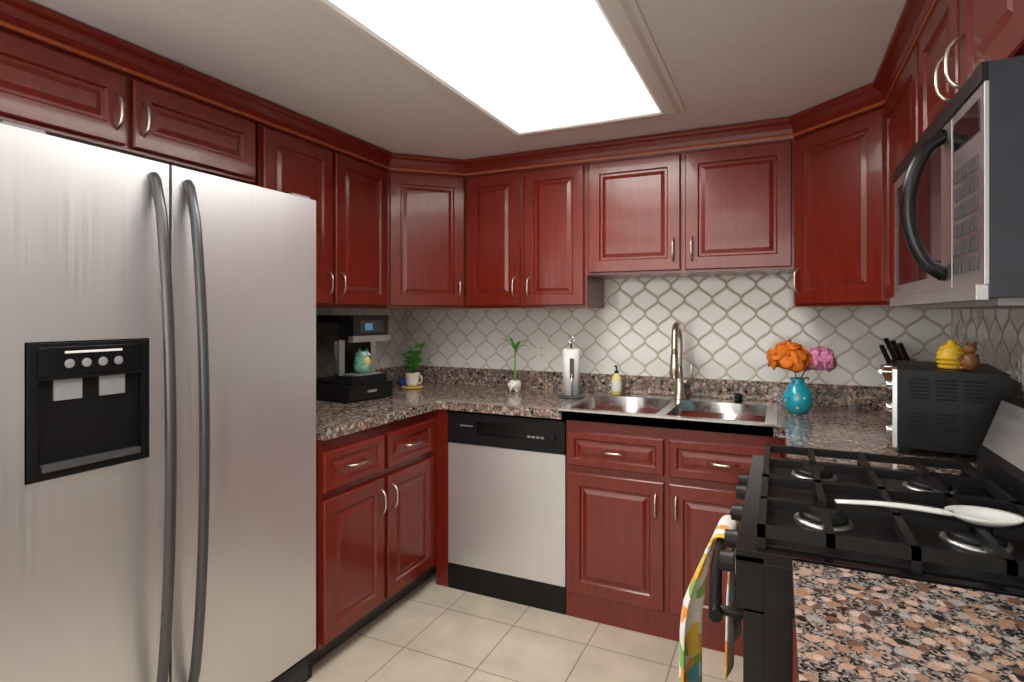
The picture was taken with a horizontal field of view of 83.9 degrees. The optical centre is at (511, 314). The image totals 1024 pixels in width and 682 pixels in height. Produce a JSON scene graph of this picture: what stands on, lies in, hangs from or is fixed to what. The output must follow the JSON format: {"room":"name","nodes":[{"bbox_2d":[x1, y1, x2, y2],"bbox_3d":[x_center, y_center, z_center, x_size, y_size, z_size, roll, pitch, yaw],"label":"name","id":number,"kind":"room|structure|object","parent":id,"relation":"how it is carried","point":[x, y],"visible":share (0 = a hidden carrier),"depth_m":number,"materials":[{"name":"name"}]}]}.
{"room":"kitchen","nodes":[
{"label":"kitchen","id":0,"kind":"room"},
{"bbox_2d":[376,366,407,381],"bbox_3d":[-0.963,0.374,3.001,0.020,0.100,1.413,0,0,25],"label":"backsplash","id":1,"kind":"structure","parent":0,"relation":"attached to","point":[393,373],"depth_m":3.49,"materials":[{"name":"brown stone"}]},
{"bbox_2d":[29,0,905,159],"bbox_3d":[-0.564,-0.901,0.551,3.030,0.140,5.720,0,0,25],"label":"ceiling","id":2,"kind":"structure","parent":0,"point":[727,62],"depth_m":1.94,"materials":[{"name":"paint"}]},
{"bbox_2d":[0,0,139,155],"bbox_3d":[-1.438,-0.669,1.624,0.328,0.316,0.482,0,0,25],"label":"upper cabinet","id":3,"kind":"object","parent":2,"relation":"hanging from","point":[61,76],"depth_m":1.62,"materials":[{"name":"brown wood"}]},
{"bbox_2d":[136,48,263,187],"bbox_3d":[-1.233,-0.669,2.061,0.328,0.316,0.483,0,0,25],"label":"upper cabinet","id":4,"kind":"object","parent":2,"relation":"hanging from","point":[190,119],"depth_m":1.98,"materials":[{"name":"brown wood"}]},
{"bbox_2d":[264,100,391,308],"bbox_3d":[-0.953,-0.430,2.658,0.328,0.794,0.805,0,0,25],"label":"upper cabinet","id":5,"kind":"object","parent":2,"relation":"hanging from","point":[349,178],"depth_m":2.62,"materials":[{"name":"brown wood"}]},
{"bbox_2d":[392,153,463,307],"bbox_3d":[-0.449,-0.436,3.030,0.292,0.782,0.293,0,0,25],"label":"upper cabinet","id":6,"kind":"object","parent":2,"relation":"hanging from","point":[428,191],"depth_m":3.02,"materials":[{"name":"brown wood"}]},
{"bbox_2d":[392,308,463,308],"bbox_3d":[-0.526,-0.430,3.242,0.606,0.794,0.606,0,0,25],"label":"upper cabinet","id":7,"kind":"object","parent":2,"relation":"hanging from","point":[392,308],"depth_m":3.28,"materials":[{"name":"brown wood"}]},
{"bbox_2d":[303,0,684,136],"bbox_3d":[0.052,-0.826,1.853,0.790,0.050,1.390,0,0,25],"label":"ceiling light","id":8,"kind":"object","parent":2,"relation":"attached to","point":[625,21],"depth_m":1.89,"materials":[{"name":"white"}]},
{"bbox_2d":[464,143,603,308],"bbox_3d":[0.120,-0.430,3.093,0.690,0.794,0.328,0,0,25],"label":"upper cabinet","id":9,"kind":"object","parent":2,"relation":"hanging from","point":[526,213],"depth_m":2.93,"materials":[{"name":"brown wood"}]},
{"bbox_2d":[588,116,791,279],"bbox_3d":[0.849,-0.509,2.752,0.920,0.636,0.328,0,0,25],"label":"upper cabinet","id":10,"kind":"object","parent":2,"relation":"hanging from","point":[716,200],"depth_m":2.58,"materials":[{"name":"brown wood"}]},
{"bbox_2d":[792,76,879,306],"bbox_3d":[1.268,-0.436,2.226,0.292,0.782,0.293,0,0,25],"label":"upper cabinet","id":11,"kind":"object","parent":2,"relation":"hanging from","point":[806,198],"depth_m":2.21,"materials":[{"name":"brown wood"}]},
{"bbox_2d":[844,304,879,306],"bbox_3d":[1.481,-0.430,2.302,0.606,0.794,0.606,0,0,25],"label":"upper cabinet","id":12,"kind":"object","parent":2,"relation":"hanging from","point":[845,305],"depth_m":2.17,"materials":[{"name":"brown wood"}]},
{"bbox_2d":[880,4,911,306],"bbox_3d":[1.362,-0.430,1.722,0.328,0.794,0.545,0,0,25],"label":"upper cabinet","id":13,"kind":"object","parent":2,"relation":"hanging from","point":[896,78],"depth_m":1.89,"materials":[{"name":"brown wood"}]},
{"bbox_2d":[912,0,1023,147],"bbox_3d":[1.083,-0.617,1.127,0.328,0.421,0.760,0,0,25],"label":"upper cabinet","id":14,"kind":"object","parent":2,"relation":"hanging from","point":[950,38],"depth_m":1.22,"materials":[{"name":"brown wood"}]},
{"bbox_2d":[890,56,1023,308],"bbox_3d":[1.027,-0.202,1.154,0.453,0.375,0.758,0,0,25],"label":"microwave","id":15,"kind":"object","parent":14,"relation":"attached to","point":[958,177],"visible":1,"depth_m":0.95,"materials":[{"name":"silver metal"}]},
{"bbox_2d":[305,573,742,681],"bbox_3d":[-0.564,1.389,0.551,5.830,0.100,5.720,0,0,25],"label":"floor","id":16,"kind":"structure","parent":0,"point":[429,630],"depth_m":2.28,"materials":[{"name":"tile"}]},
{"bbox_2d":[0,121,315,681],"bbox_3d":[-1.156,0.457,1.770,0.703,1.765,0.945,0,0,25],"label":"fridge","id":17,"kind":"object","parent":16,"relation":"on","point":[157,421],"visible":1,"depth_m":1.52,"materials":[{"name":"silver metal"}]},
{"bbox_2d":[312,406,435,665],"bbox_3d":[-0.824,0.902,2.572,0.636,0.875,0.760,0,0,25],"label":"base cabinet","id":18,"kind":"object","parent":16,"relation":"on","point":[376,483],"depth_m":2.36,"materials":[{"name":"brown wood"}]},
{"bbox_2d":[436,406,507,586],"bbox_3d":[-0.502,0.902,3.203,0.684,0.875,0.656,0,0,25],"label":"base cabinet","id":19,"kind":"object","parent":16,"relation":"on","point":[442,564],"depth_m":2.81,"materials":[{"name":"brown wood"}]},
{"bbox_2d":[448,410,565,614],"bbox_3d":[0.085,0.908,2.926,0.606,0.862,0.618,0,0,25],"label":"dishwasher","id":20,"kind":"object","parent":16,"relation":"on","point":[506,507],"visible":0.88,"depth_m":2.65,"materials":[{"name":"silver metal"}]},
{"bbox_2d":[566,458,744,656],"bbox_3d":[0.766,0.902,2.621,0.878,0.875,0.636,0,0,25],"label":"base cabinet","id":21,"kind":"object","parent":16,"relation":"on","point":[656,466],"depth_m":2.38,"materials":[{"name":"brown wood"}]},
{"bbox_2d":[385,382,890,433],"bbox_3d":[0.469,0.444,2.754,2.822,0.040,0.646,0,0,25],"label":"countertop","id":22,"kind":"structure","parent":21,"relation":"on","point":[528,402],"depth_m":2.68,"materials":[{"name":"brown stone"}]},
{"bbox_2d":[316,315,392,403],"bbox_3d":[-0.808,0.214,2.886,0.286,0.418,0.300,0,0,33],"label":"coffee maker","id":23,"kind":"object","parent":22,"relation":"on","point":[346,373],"visible":0.98,"depth_m":2.79,"materials":[{"name":"black plastic"}]},
{"bbox_2d":[399,343,424,388],"bbox_3d":[-0.588,0.295,3.280,0.187,0.257,0.156,0,0,25],"label":"herb plant","id":24,"kind":"object","parent":22,"relation":"on","point":[410,380],"visible":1,"depth_m":3.25,"materials":[{"name":"green plant"}]},
{"bbox_2d":[495,336,530,391],"bbox_3d":[0.004,0.272,3.091,0.210,0.303,0.105,0,0,25],"label":"bamboo plant","id":25,"kind":"object","parent":22,"relation":"on","point":[514,384],"visible":1,"depth_m":3.09,"materials":[{"name":"green plant"}]},
{"bbox_2d":[557,336,585,398],"bbox_3d":[0.304,0.267,2.922,0.148,0.312,0.148,0,0,25],"label":"paper towel holder","id":26,"kind":"object","parent":22,"relation":"on","point":[571,372],"visible":1,"depth_m":2.88,"materials":[{"name":"silver metal"}]},
{"bbox_2d":[611,365,621,394],"bbox_3d":[0.539,0.338,2.939,0.053,0.154,0.057,0,0,25],"label":"soap bottle","id":27,"kind":"object","parent":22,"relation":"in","point":[616,383],"visible":1,"depth_m":2.92,"materials":[{"name":"yellow plastic"}]},
{"bbox_2d":[556,390,779,473],"bbox_3d":[0.722,0.515,2.588,0.874,0.198,0.584,0,0,25],"label":"sink","id":28,"kind":"object","parent":22,"relation":"in","point":[710,435],"depth_m":2.39,"materials":[{"name":"silver metal"}]},
{"bbox_2d":[668,322,695,397],"bbox_3d":[0.810,0.226,2.738,0.099,0.381,0.210,0,0,25],"label":"faucet","id":29,"kind":"object","parent":22,"relation":"on","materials":[{"name":"silver metal"}]},
{"bbox_2d":[767,339,836,413],"bbox_3d":[1.240,0.265,2.439,0.274,0.316,0.197,0,0,25],"label":"flower vase","id":30,"kind":"object","parent":22,"relation":"on","point":[797,397],"visible":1,"depth_m":2.40,"materials":[{"name":"teal ceramic"}]},
{"bbox_2d":[879,338,915,414],"bbox_3d":[1.633,0.261,2.352,0.223,0.325,0.100,0,0,-10],"label":"knife block","id":31,"kind":"object","parent":22,"relation":"on","point":[894,348],"visible":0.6,"depth_m":2.34,"materials":[{"name":"black plastic"}]},
{"bbox_2d":[878,360,1009,454],"bbox_3d":[1.358,0.294,1.828,0.307,0.257,0.401,0,0,33],"label":"toaster oven","id":32,"kind":"object","parent":22,"relation":"on","point":[931,406],"visible":0.94,"depth_m":1.66,"materials":[{"name":"black metal"}]},
{"bbox_2d":[936,340,966,369],"bbox_3d":[1.331,0.121,1.726,0.080,0.087,0.078,0,0,25],"label":"pot","id":33,"kind":"object","parent":32,"relation":"on","point":[948,353],"visible":0.79,"depth_m":1.71,"materials":[{"name":"yellow ceramic"}]},
{"bbox_2d":[957,342,979,370],"bbox_3d":[1.337,0.122,1.669,0.056,0.085,0.052,0,0,25],"label":"bear figurine","id":34,"kind":"object","parent":32,"relation":"on","point":[969,360],"visible":1,"depth_m":1.66,"materials":[{"name":"brown ceramic"}]},
{"bbox_2d":[316,398,975,474],"bbox_3d":[0.169,0.444,2.114,2.822,0.040,0.767,0,0,25],"label":"countertop","id":35,"kind":"structure","parent":21,"relation":"on","point":[331,417],"depth_m":2.04,"materials":[{"name":"brown stone"}]},
{"bbox_2d":[780,434,783,457],"bbox_3d":[1.347,0.902,2.064,0.646,0.875,1.151,0,0,25],"label":"base cabinet","id":36,"kind":"object","parent":16,"relation":"on","point":[781,435],"depth_m":2.17,"materials":[{"name":"brown wood"}]},
{"bbox_2d":[793,654,795,681],"bbox_3d":[0.615,0.902,0.502,0.646,0.875,0.760,0,0,25],"label":"base cabinet","id":37,"kind":"object","parent":16,"relation":"on","point":[794,655],"depth_m":0.86,"materials":[{"name":"brown wood"}]},
{"bbox_2d":[792,560,1023,681],"bbox_3d":[0.607,0.444,0.486,0.646,0.040,0.795,0,0,25],"label":"countertop","id":38,"kind":"structure","parent":37,"relation":"on","point":[849,625],"depth_m":0.76,"materials":[{"name":"stone"}]},
{"bbox_2d":[709,396,1023,681],"bbox_3d":[0.864,0.774,1.232,0.806,1.130,0.755,0,0,25],"label":"stove","id":39,"kind":"object","parent":16,"relation":"on","point":[787,512],"visible":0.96,"depth_m":1.09,"materials":[{"name":"black metal"}]},
{"bbox_2d":[679,515,740,681],"bbox_3d":[0.523,0.761,1.500,0.137,0.425,0.242,0,0,25],"label":"hanging towel","id":40,"kind":"object","parent":39,"relation":"hanging from","point":[690,652],"visible":0.79,"depth_m":1.48,"materials":[{"name":"multicoloured fabric"}]},
{"bbox_2d":[834,499,1023,527],"bbox_3d":[0.785,0.372,1.085,0.301,0.019,0.086,0,0,25],"label":"spoon","id":41,"kind":"object","parent":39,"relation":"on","point":[985,516],"visible":1,"depth_m":1.07,"materials":[{"name":"white plastic"}]},
{"bbox_2d":[408,366,890,409],"bbox_3d":[0.601,0.374,3.038,2.782,0.100,0.020,0,0,25],"label":"backsplash","id":42,"kind":"structure","parent":0,"relation":"attached to","point":[874,397],"depth_m":2.94,"materials":[{"name":"brown stone"}]},
{"bbox_3d":[0.629,0.244,3.096,3.030,2.190,0.100,0,0,25],"label":"wall","id":43,"kind":"structure","parent":0,"visible":0},
{"bbox_2d":[407,274,950,386],"bbox_3d":[0.607,0.079,3.050,2.830,0.720,0.002,0,0,25],"label":"tile","id":44,"kind":"structure","parent":43,"relation":"attached to","point":[737,327],"depth_m":2.90,"materials":[{"name":"white tile"}]},
{"bbox_2d":[419,339,428,357],"bbox_3d":[-0.554,0.214,3.588,0.072,0.116,0.008,0,0,25],"label":"light switch","id":45,"kind":"object","parent":44,"relation":"attached to","point":[425,351],"visible":0.79,"depth_m":3.58,"materials":[{"name":"white plastic"}]},
{"bbox_2d":[536,341,547,361],"bbox_3d":[0.170,0.214,3.248,0.072,0.116,0.008,0,0,25],"label":"electrical outlet","id":46,"kind":"object","parent":44,"relation":"attached to","point":[541,351],"visible":1,"depth_m":3.25,"materials":[{"name":"white plastic"}]},
{"bbox_3d":[-1.911,0.244,1.127,0.100,2.190,5.620,0,0,25],"label":"wall","id":47,"kind":"structure","parent":0,"visible":0},
{"bbox_2d":[316,308,406,368],"bbox_3d":[-0.975,0.189,3.006,0.002,0.500,1.418,0,0,25],"label":"tile","id":48,"kind":"structure","parent":47,"relation":"attached to","point":[391,351],"depth_m":3.50,"materials":[{"name":"white tile"}]},
{"bbox_3d":[0.742,0.244,-0.116,0.100,2.190,5.620,0,0,25],"label":"wall","id":49,"kind":"structure","parent":0,"visible":0},
{"bbox_2d":[951,309,1023,396],"bbox_3d":[1.310,0.189,1.218,0.002,0.500,2.718,0,0,25],"label":"tile","id":50,"kind":"structure","parent":49,"relation":"attached to","point":[997,335],"depth_m":1.95,"materials":[{"name":"white tile"}]},
{"bbox_2d":[1014,351,1023,390],"bbox_3d":[1.552,0.174,1.746,0.008,0.116,0.072,0,0,25],"label":"electrical outlet","id":51,"kind":"object","parent":50,"relation":"attached to","point":[1018,370],"visible":1,"depth_m":1.74,"materials":[{"name":"white plastic"}]}
]}

